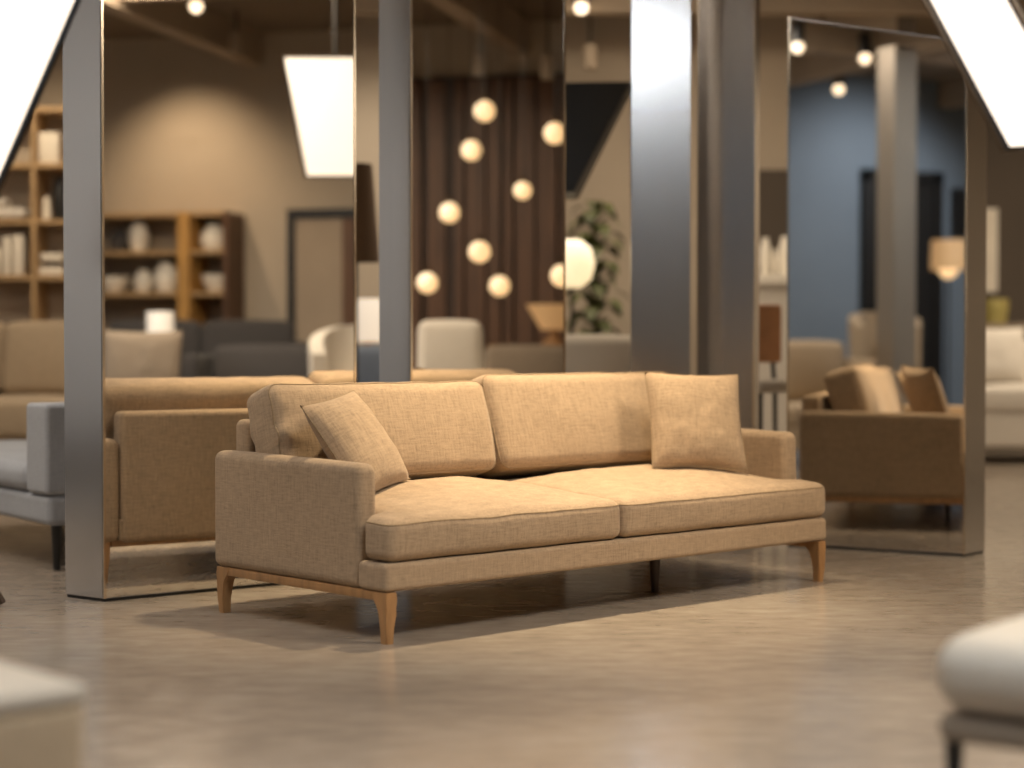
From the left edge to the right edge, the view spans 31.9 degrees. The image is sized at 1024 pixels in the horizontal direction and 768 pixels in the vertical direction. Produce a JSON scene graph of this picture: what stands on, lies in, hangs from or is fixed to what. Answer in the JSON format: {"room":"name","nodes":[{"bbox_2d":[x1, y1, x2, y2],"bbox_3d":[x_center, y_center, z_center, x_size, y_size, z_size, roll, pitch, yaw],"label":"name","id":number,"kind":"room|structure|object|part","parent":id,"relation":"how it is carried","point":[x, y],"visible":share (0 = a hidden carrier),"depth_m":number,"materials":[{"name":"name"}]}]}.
{"room":"store","nodes":[
{"label":"store","id":0,"kind":"room"},
{"bbox_2d":[37,16,896,374],"bbox_3d":[-1.650,-1.183,14.103,9.300,3.700,0.250,0,1,0],"label":"wall","id":1,"kind":"structure","parent":0,"point":[608,181],"depth_m":13.96,"materials":[{"name":"beige paint"}]},
{"bbox_2d":[692,16,696,24],"bbox_3d":[1.470,-2.709,4.343,0.140,0.230,19.200,0,1,0],"label":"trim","id":2,"kind":"structure","parent":1,"relation":"attached to","point":[694,18],"depth_m":13.80,"materials":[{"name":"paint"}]},
{"bbox_2d":[759,170,786,273],"bbox_3d":[2.390,-1.237,13.941,1.019,0.855,0.068,0,1,0],"label":"wall panel","id":3,"kind":"object","parent":1,"relation":"attached to","point":[773,183],"visible":0.02,"depth_m":13.90,"materials":[{"name":"brown paint"}]},
{"bbox_2d":[0,447,1023,767],"bbox_3d":[1.200,0.882,6.420,15.600,0.100,23.600,0,1,0],"label":"floor","id":4,"kind":"structure","parent":0,"point":[737,658],"depth_m":5.56,"materials":[{"name":"concrete"}]},
{"bbox_2d":[0,592,5,604],"bbox_3d":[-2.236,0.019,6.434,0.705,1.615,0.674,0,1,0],"label":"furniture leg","id":5,"kind":"object","parent":4,"relation":"on","point":[2,600],"visible":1,"depth_m":6.64,"materials":[{"name":"black metal"}]},
{"bbox_2d":[0,107,63,325],"bbox_3d":[-3.760,-0.686,13.413,1.755,2.735,0.350,0,1,0],"label":"shelving unit","id":6,"kind":"object","parent":4,"relation":"on","point":[34,296],"visible":0.24,"depth_m":13.56,"materials":[{"name":"brown wood"}]},
{"bbox_2d":[0,249,2,274],"bbox_3d":[-3.825,-0.909,13.384,0.038,0.200,0.200,0,1,0],"label":"book","id":7,"kind":"object","parent":6,"relation":"on","point":[1,250],"visible":0.29,"depth_m":13.33,"materials":[{"name":"beige paper"}]},
{"bbox_2d":[3,236,12,274],"bbox_3d":[-3.755,-0.954,13.383,0.056,0.290,0.200,0,1,0],"label":"book","id":8,"kind":"object","parent":6,"relation":"on","point":[7,240],"visible":0.62,"depth_m":13.29,"materials":[{"name":"beige paper"}]},
{"bbox_2d":[0,208,30,218],"bbox_3d":[-3.750,-1.271,13.396,0.262,0.085,0.240,0,1,0],"label":"folded throw","id":9,"kind":"object","parent":6,"relation":"on","point":[5,213],"visible":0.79,"depth_m":13.28,"materials":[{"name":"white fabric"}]},
{"bbox_2d":[0,198,11,207],"bbox_3d":[-3.817,-1.352,13.394,0.097,0.070,0.240,0,1,0],"label":"folded throw","id":10,"kind":"object","parent":9,"relation":"on","point":[4,203],"visible":0.94,"depth_m":13.33,"materials":[{"name":"white fabric"}]},
{"bbox_2d":[13,235,29,274],"bbox_3d":[-3.671,-0.959,13.383,0.075,0.300,0.200,0,1,0],"label":"book","id":11,"kind":"object","parent":6,"relation":"on","point":[21,243],"visible":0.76,"depth_m":13.29,"materials":[{"name":"beige paper"}]},
{"bbox_2d":[42,196,50,218],"bbox_3d":[-3.475,-1.311,13.355,0.068,0.175,0.068,0,1,0],"label":"vase","id":12,"kind":"object","parent":6,"relation":"on","point":[46,209],"visible":0.93,"depth_m":13.33,"materials":[{"name":"beige ceramic"}]},
{"bbox_2d":[39,132,62,162],"bbox_3d":[-3.443,-1.757,13.400,0.144,0.235,0.230,0,1,0],"label":"storage box","id":13,"kind":"object","parent":6,"relation":"on","point":[50,143],"visible":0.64,"depth_m":13.29,"materials":[{"name":"beige paper"}]},
{"bbox_2d":[39,267,63,274],"bbox_3d":[-3.428,-0.842,13.395,0.174,0.065,0.220,0,1,0],"label":"book","id":14,"kind":"object","parent":6,"relation":"on","point":[42,270],"visible":0.62,"depth_m":13.29,"materials":[{"name":"beige paper"}]},
{"bbox_2d":[41,253,63,262],"bbox_3d":[-3.421,-0.944,13.393,0.159,0.060,0.220,0,1,0],"label":"book","id":15,"kind":"object","parent":14,"relation":"on","point":[45,257],"visible":0.76,"depth_m":13.28,"materials":[{"name":"beige paper"}]},
{"bbox_2d":[52,176,62,218],"bbox_3d":[-3.386,-1.389,13.393,0.110,0.330,0.110,0,1,0],"label":"vase","id":16,"kind":"object","parent":6,"relation":"on","point":[57,199],"visible":0.63,"depth_m":13.35,"materials":[{"name":"black metal"}]},
{"bbox_2d":[0,320,63,439],"bbox_3d":[-3.197,0.136,12.145,2.600,1.146,1.011,0,1,9],"label":"sofa","id":17,"kind":"object","parent":4,"relation":"on","point":[31,352],"visible":0.14,"depth_m":12.29,"materials":[{"name":"beige fabric"}]},
{"bbox_2d":[0,323,5,394],"bbox_3d":[-3.885,-0.182,12.493,0.737,0.527,0.226,0,-7,9],"label":"cushion","id":18,"kind":"object","parent":17,"relation":"on","point":[2,326],"depth_m":12.38,"materials":[{"name":"beige fabric"}]},
{"bbox_2d":[0,394,63,438],"bbox_3d":[-3.211,0.211,12.050,0.737,0.282,0.816,0,1,9],"label":"seat cushion","id":19,"kind":"object","parent":17,"relation":"on","point":[13,407],"depth_m":11.65,"materials":[{"name":"beige fabric"}]},
{"bbox_2d":[2,320,63,394],"bbox_3d":[-3.160,-0.180,12.384,0.737,0.526,0.227,0,-7,9],"label":"cushion","id":20,"kind":"object","parent":17,"relation":"on","point":[32,351],"depth_m":12.30,"materials":[{"name":"beige fabric"}]},
{"bbox_2d":[0,402,64,570],"bbox_3d":[-2.215,0.422,8.715,0.970,0.722,2.110,-1,2,-36],"label":"sofa","id":21,"kind":"object","parent":4,"relation":"on","point":[32,470],"visible":0.39,"depth_m":7.69,"materials":[{"name":"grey fabric"}]},
{"bbox_2d":[0,440,26,450],"bbox_3d":[-2.561,0.371,9.186,0.946,0.146,0.934,-1,2,-36],"label":"seat cushion","id":22,"kind":"object","parent":21,"relation":"on","point":[5,445],"depth_m":8.96,"materials":[{"name":"grey fabric"}]},
{"bbox_2d":[0,451,27,490],"bbox_3d":[-2.015,0.387,8.433,0.947,0.147,0.934,-1,2,-36],"label":"seat cushion","id":23,"kind":"object","parent":21,"relation":"on","point":[13,464],"depth_m":7.95,"materials":[{"name":"fabric"}]},
{"bbox_3d":[-1.663,0.272,7.963,0.950,0.390,0.240,-1,2,-36],"label":"arm","id":24,"kind":"part","parent":21,"relation":"part of","materials":[{"name":"grey fabric"}]},
{"bbox_3d":[-1.965,0.704,7.717,0.048,0.200,0.048,-1,2,-36],"label":"leg","id":25,"kind":"part","parent":21,"relation":"part of","materials":[{"name":"black metal"}]},
{"bbox_2d":[0,661,85,767],"bbox_3d":[-1.244,0.703,3.070,0.705,0.402,0.805,-1,2,-43],"label":"ottoman","id":26,"kind":"object","parent":4,"relation":"on","point":[41,715],"visible":1,"depth_m":2.97,"materials":[{"name":"beige fabric"}]},
{"bbox_2d":[0,661,85,714],"bbox_3d":[-1.244,0.519,3.066,0.705,0.035,0.805,-1,2,-43],"label":"cushion","id":27,"kind":"object","parent":26,"relation":"on","point":[23,691],"depth_m":2.98,"materials":[{"name":"beige fabric"}]},
{"bbox_2d":[62,0,355,601],"bbox_3d":[-1.186,-0.834,7.146,1.193,3.300,0.222,-1,2,-38],"label":"mirror panel","id":28,"kind":"object","parent":4,"relation":"on","point":[209,146],"visible":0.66,"depth_m":6.96,"materials":[{"name":"metal"}]},
{"bbox_2d":[356,163,378,382],"bbox_3d":[-0.924,-0.278,10.597,0.320,2.040,0.320,0,1,0],"label":"floor lamp","id":29,"kind":"object","parent":4,"relation":"on","point":[367,247],"visible":0.33,"depth_m":10.49,"materials":[{"name":"black metal"}]},
{"bbox_3d":[-0.924,-1.011,10.581,0.284,0.575,0.284,0,1,0],"label":"lamp shade","id":30,"kind":"part","parent":29,"relation":"part of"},
{"bbox_2d":[358,345,378,382],"bbox_3d":[-1.028,0.237,11.349,1.700,0.977,0.911,0,1,-7],"label":"sofa","id":31,"kind":"object","parent":4,"relation":"on","point":[368,355],"visible":0.02,"depth_m":11.47,"materials":[{"name":"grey fabric"}]},
{"bbox_2d":[379,0,565,381],"bbox_3d":[-0.166,-0.851,7.924,0.890,3.300,0.192,-1,2,-38],"label":"mirror panel","id":32,"kind":"object","parent":4,"relation":"on","point":[472,93],"visible":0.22,"depth_m":7.79,"materials":[{"name":"mirror"}]},
{"bbox_2d":[215,372,825,644],"bbox_3d":[0.109,0.392,6.921,2.324,0.859,1.027,-1,2,-43],"label":"sofa","id":33,"kind":"object","parent":4,"relation":"on","point":[511,475],"visible":0.94,"depth_m":6.51,"materials":[{"name":"beige fabric"}]},
{"bbox_3d":[-1.031,0.747,6.493,0.046,0.168,0.079,-1,2,-43],"label":"leg","id":34,"kind":"part","parent":33,"relation":"part of","materials":[{"name":"brown wood"}]},
{"bbox_3d":[-0.764,0.459,6.223,0.092,0.424,0.868,-1,2,-43],"label":"arm","id":35,"kind":"part","parent":33,"relation":"part of","materials":[{"name":"beige fabric"}]},
{"bbox_3d":[-0.726,0.684,6.162,0.042,0.030,0.897,-1,2,-43],"label":"rail","id":36,"kind":"part","parent":33,"relation":"part of","materials":[{"name":"brown wood"}]},
{"bbox_2d":[300,390,410,491],"bbox_3d":[-0.547,0.209,6.300,0.242,0.368,0.418,0,1,21],"label":"throw pillow","id":37,"kind":"object","parent":33,"relation":"on","point":[344,426],"visible":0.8,"depth_m":6.22,"materials":[{"name":"beige fabric"}]},
{"bbox_2d":[247,381,494,479],"bbox_3d":[-0.505,0.182,6.705,1.037,0.376,0.218,-1,-16,-43],"label":"cushion","id":38,"kind":"object","parent":33,"relation":"on","point":[439,429],"depth_m":6.69,"materials":[{"name":"beige fabric"}]},
{"bbox_3d":[-0.417,0.761,5.829,0.046,0.168,0.079,-1,2,-43],"label":"leg","id":39,"kind":"part","parent":33,"relation":"part of","materials":[{"name":"brown wood"}]},
{"bbox_3d":[-0.203,0.384,7.258,2.134,0.540,0.110,-1,2,-43],"label":"frame","id":40,"kind":"part","parent":33,"relation":"part of","materials":[{"name":"beige fabric"}]},
{"bbox_2d":[366,476,619,561],"bbox_3d":[-0.251,0.458,6.413,1.104,0.221,0.767,-1,2,-43],"label":"seat cushion","id":41,"kind":"object","parent":33,"relation":"on","point":[419,518],"depth_m":6.16,"materials":[{"name":"beige fabric"}]},
{"bbox_2d":[471,372,651,476],"bbox_3d":[0.273,0.153,7.424,1.115,0.403,0.220,-1,-16,-43],"label":"cushion","id":42,"kind":"object","parent":33,"relation":"on","point":[539,423],"depth_m":7.24,"materials":[{"name":"beige fabric"}]},
{"bbox_3d":[0.562,0.734,7.044,0.048,0.170,0.048,-1,2,-43],"label":"support leg","id":43,"kind":"part","parent":33,"relation":"part of","materials":[{"name":"brown wood"}]},
{"bbox_2d":[504,464,824,536],"bbox_3d":[0.602,0.441,7.202,1.220,0.219,0.766,-1,2,-43],"label":"seat cushion","id":44,"kind":"object","parent":33,"relation":"on","point":[666,501],"depth_m":6.96,"materials":[{"name":"beige fabric"}]},
{"bbox_2d":[644,371,746,469],"bbox_3d":[0.753,0.149,7.332,0.432,0.405,0.190,0,1,-17],"label":"throw pillow","id":45,"kind":"object","parent":33,"relation":"on","point":[695,419],"visible":1,"depth_m":7.28,"materials":[{"name":"beige fabric"}]},
{"bbox_3d":[0.874,0.410,7.738,0.092,0.456,0.868,-1,2,-43],"label":"arm","id":46,"kind":"part","parent":33,"relation":"part of","materials":[{"name":"beige fabric"}]},
{"bbox_3d":[0.937,0.651,7.700,0.042,0.030,0.897,-1,2,-43],"label":"rail","id":47,"kind":"part","parent":33,"relation":"part of","materials":[{"name":"brown wood"}]},
{"bbox_3d":[1.246,0.728,7.367,0.046,0.168,0.079,-1,2,-43],"label":"leg","id":48,"kind":"part","parent":33,"relation":"part of","materials":[{"name":"brown wood"}]},
{"bbox_2d":[566,239,594,333],"bbox_3d":[0.389,-0.107,11.600,0.300,1.655,0.300,0,1,0],"label":"floor lamp","id":49,"kind":"object","parent":4,"relation":"on","point":[580,263],"visible":0.46,"depth_m":11.48,"materials":[{"name":"white glass"}]},
{"bbox_3d":[0.389,-0.779,11.586,0.300,0.310,0.300,0,1,0],"label":"lamp shade","id":50,"kind":"part","parent":49,"relation":"part of","materials":[{"name":"white fabric"}]},
{"bbox_2d":[566,201,629,334],"bbox_3d":[0.596,-0.331,13.153,0.524,2.036,0.500,1,2,38],"label":"potted plant","id":51,"kind":"object","parent":4,"relation":"on","point":[596,305],"visible":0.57,"depth_m":13.11,"materials":[{"name":"green plant"}]},
{"bbox_3d":[0.618,-0.227,13.147,0.059,1.072,0.044,1,1,23],"label":"stem","id":52,"kind":"part","parent":51,"relation":"part of","materials":[{"name":"brown wood"}]},
{"bbox_2d":[566,334,629,372],"bbox_3d":[0.396,0.226,10.450,1.500,1.038,0.911,0,1,-6],"label":"sofa","id":53,"kind":"object","parent":4,"relation":"on","point":[584,352],"visible":0.04,"depth_m":10.58,"materials":[{"name":"beige fabric"}]},
{"bbox_2d":[630,0,690,374],"bbox_3d":[0.710,-1.064,8.569,0.282,3.699,0.080,0,1,0],"label":"steel column","id":54,"kind":"structure","parent":4,"relation":"on","point":[660,30],"depth_m":8.53,"materials":[{"name":"silver metal"}]},
{"bbox_2d":[697,0,759,429],"bbox_3d":[1.050,-0.917,8.685,0.300,3.400,0.069,1,1,29],"label":"column","id":55,"kind":"structure","parent":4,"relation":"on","point":[728,31],"depth_m":8.65,"materials":[{"name":"metal"}]},
{"bbox_2d":[759,274,786,430],"bbox_3d":[2.070,-0.041,12.822,1.060,1.470,0.500,0,1,0],"label":"cabinet","id":56,"kind":"object","parent":4,"relation":"on","point":[772,287],"visible":0.02,"depth_m":12.60,"materials":[{"name":"white painted wood"},{"name":"white ceramic"},{"name":"black metal"}]},
{"bbox_2d":[759,238,770,273],"bbox_3d":[1.811,-0.910,12.783,0.084,0.270,0.084,0,1,0],"label":"vase","id":57,"kind":"object","parent":56,"relation":"on","point":[765,249],"visible":0.84,"depth_m":12.75,"materials":[{"name":"white ceramic"}]},
{"bbox_2d":[772,249,777,273],"bbox_3d":[1.879,-0.870,12.784,0.044,0.190,0.044,0,1,0],"label":"vase","id":58,"kind":"object","parent":56,"relation":"on","point":[774,255],"visible":0.84,"depth_m":12.77,"materials":[{"name":"white ceramic"}]},
{"bbox_2d":[778,236,786,273],"bbox_3d":[1.947,-0.915,12.783,0.084,0.280,0.084,0,1,0],"label":"vase","id":59,"kind":"object","parent":56,"relation":"on","point":[782,259],"visible":0.59,"depth_m":12.75,"materials":[{"name":"white ceramic"}]},
{"bbox_2d":[759,304,786,430],"bbox_3d":[1.451,0.146,10.223,0.440,1.211,0.459,-1,1,-29],"label":"bar chair","id":60,"kind":"object","parent":4,"relation":"on","point":[769,314],"visible":0.35,"depth_m":10.40,"materials":[{"name":"brown leather"}]},
{"bbox_3d":[1.381,0.401,9.969,0.028,0.712,0.070,0,1,16],"label":"leg","id":61,"kind":"part","parent":60,"relation":"part of","materials":[{"name":"black metal"}]},
{"bbox_3d":[1.369,-0.293,10.363,0.440,0.340,0.070,-1,1,-29],"label":"backrest","id":62,"kind":"part","parent":60,"relation":"part of","materials":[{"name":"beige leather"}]},
{"bbox_3d":[1.460,0.011,10.203,0.440,0.070,0.420,-1,1,-29],"label":"seat","id":63,"kind":"part","parent":60,"relation":"part of","materials":[{"name":"beige fabric"}]},
{"bbox_3d":[1.528,0.169,10.468,0.058,1.153,0.103,-1,1,-29],"label":"leg","id":64,"kind":"part","parent":60,"relation":"part of","materials":[{"name":"black metal"}]},
{"bbox_2d":[786,16,986,556],"bbox_3d":[1.769,-0.490,8.489,0.910,2.555,0.212,1,1,32],"label":"mirror panel","id":65,"kind":"object","parent":4,"relation":"on","point":[887,137],"visible":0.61,"depth_m":8.38,"materials":[{"name":"metal"}]},
{"bbox_2d":[937,615,1023,767],"bbox_3d":[1.431,0.673,3.202,1.214,0.456,0.619,1,2,38],"label":"ottoman","id":66,"kind":"object","parent":4,"relation":"on","point":[980,672],"visible":1,"depth_m":3.28,"materials":[{"name":"beige fabric"}]},
{"bbox_3d":[0.827,0.781,3.348,0.036,0.234,0.036,1,2,38],"label":"leg","id":67,"kind":"part","parent":66,"relation":"part of","materials":[{"name":"black metal"}]},
{"bbox_3d":[1.431,0.530,3.199,1.212,0.171,0.616,1,2,38],"label":"seat","id":68,"kind":"part","parent":66,"relation":"part of","materials":[{"name":"beige fabric"}]},
{"bbox_3d":[1.433,0.643,3.204,1.180,0.050,0.580,1,2,38],"label":"frame","id":69,"kind":"part","parent":66,"relation":"part of","materials":[{"name":"beige fabric"}]},
{"bbox_2d":[985,382,1023,447],"bbox_3d":[4.955,0.141,14.869,2.409,1.018,0.969,0,1,7],"label":"sofa","id":70,"kind":"object","parent":4,"relation":"on","point":[1004,413],"visible":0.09,"depth_m":14.52,"materials":[{"name":"white fabric"}]},
{"bbox_2d":[986,382,1021,382],"bbox_3d":[4.348,-0.184,15.165,1.124,0.377,0.226,0,-7,7],"label":"cushion","id":71,"kind":"object","parent":70,"relation":"on","point":[986,382],"depth_m":15.11,"materials":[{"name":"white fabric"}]},
{"bbox_2d":[985,383,1023,412],"bbox_3d":[4.309,0.111,14.852,1.124,0.242,0.767,0,1,7],"label":"seat cushion","id":72,"kind":"object","parent":70,"relation":"on","point":[1000,397],"depth_m":14.52,"materials":[{"name":"white fabric"}]},
{"bbox_2d":[986,328,1023,382],"bbox_3d":[4.020,-0.239,14.818,0.485,0.459,0.208,0,1,-2],"label":"throw pillow","id":73,"kind":"object","parent":70,"relation":"on","point":[1004,347],"visible":0.7,"depth_m":14.75,"materials":[{"name":"white fabric"}]},
{"bbox_2d":[986,323,1023,328],"bbox_3d":[4.700,0.035,16.305,2.400,1.170,0.400,0,1,0],"label":"console table","id":74,"kind":"object","parent":4,"relation":"on","point":[988,325],"visible":0.03,"depth_m":16.09,"materials":[{"name":"beige wood"}]},
{"bbox_2d":[986,299,1008,322],"bbox_3d":[4.384,-0.659,16.240,0.250,0.220,0.250,0,1,0],"label":"bowl","id":75,"kind":"object","parent":74,"relation":"on","point":[996,309],"visible":0.68,"depth_m":16.14,"materials":[{"name":"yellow ceramic"}]},
{"bbox_3d":[-1.004,0.234,12.508,0.480,0.935,0.480,0,1,0],"label":"side table","id":76,"kind":"object","parent":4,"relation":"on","visible":0},
{"bbox_2d":[358,299,378,344],"bbox_3d":[-1.004,-0.414,12.494,0.250,0.360,0.250,0,1,0],"label":"table lamp","id":77,"kind":"object","parent":76,"relation":"on","point":[368,309],"visible":0.46,"depth_m":12.39,"materials":[{"name":"white fabric"}]},
{"bbox_2d":[897,16,914,33],"bbox_3d":[3.100,-1.220,15.802,0.200,3.700,3.150,0,1,0],"label":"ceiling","id":78,"kind":"structure","parent":0,"point":[904,23],"depth_m":14.19,"materials":[{"name":"brown paint"}]},
{"bbox_2d":[915,16,940,36],"bbox_3d":[1.200,-2.917,6.339,15.600,0.100,23.600,0,1,0],"label":"ceiling","id":79,"kind":"structure","parent":0,"point":[924,25],"depth_m":15.31,"materials":[{"name":"brown paint"}]},
{"bbox_2d":[0,0,80,193],"bbox_3d":[-1.371,-1.630,4.857,0.671,2.406,0.251,-1,1,-25],"label":"pendant lamp","id":80,"kind":"object","parent":79,"relation":"hanging from","point":[33,33],"visible":1,"depth_m":4.77,"materials":[{"name":"white plastic"}]},
{"bbox_2d":[574,0,588,13],"bbox_3d":[0.505,-2.852,13.042,0.110,0.313,0.110,0,1,0],"label":"ceiling spotlight","id":81,"kind":"object","parent":79,"relation":"attached to","point":[581,7],"visible":1,"depth_m":13.01,"materials":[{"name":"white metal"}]},
{"bbox_2d":[583,16,597,69],"bbox_3d":[0.584,-2.684,13.345,0.110,0.663,0.110,0,1,0],"label":"ceiling spotlight","id":82,"kind":"object","parent":79,"relation":"attached to","point":[590,51],"visible":0.95,"depth_m":13.31,"materials":[{"name":"paint"}]},
{"bbox_3d":[0.584,-2.774,13.344,0.018,0.483,0.018,-1,1,-22],"label":"stem","id":83,"kind":"part","parent":82,"relation":"part of","materials":[{"name":"black metal"}]},
{"bbox_2d":[566,82,629,198],"bbox_3d":[0.159,-2.009,10.265,1.108,1.880,0.211,0,1,6],"label":"pendant lamp","id":84,"kind":"object","parent":79,"relation":"hanging from","point":[593,109],"visible":0.23,"depth_m":10.15,"materials":[{"name":"black metal"}]},
{"bbox_2d":[356,0,1023,15],"bbox_3d":[0.400,-2.875,13.221,13.200,0.280,0.160,0,1,0],"label":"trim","id":85,"kind":"structure","parent":79,"relation":"attached to","point":[363,7],"depth_m":13.14,"materials":[{"name":"paint"}]},
{"bbox_2d":[922,0,1023,152],"bbox_3d":[1.221,-1.724,4.876,0.743,2.217,0.251,1,1,25],"label":"pendant lamp","id":86,"kind":"object","parent":79,"relation":"hanging from","point":[984,39],"visible":1,"depth_m":4.74,"materials":[{"name":"white plastic"}]},
{"bbox_2d":[986,125,1023,322],"bbox_3d":[6.100,-1.252,17.277,5.800,3.700,0.200,0,1,0],"label":"wall","id":87,"kind":"structure","parent":0,"point":[1005,171],"depth_m":17.17,"materials":[{"name":"brown paint"}]},
{"bbox_2d":[986,209,997,291],"bbox_3d":[4.320,-1.279,17.144,0.660,0.800,0.045,0,1,0],"label":"framed picture","id":88,"kind":"object","parent":87,"relation":"attached to","point":[992,214],"visible":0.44,"depth_m":17.12,"materials":[{"name":"beige paper"}]}
]}

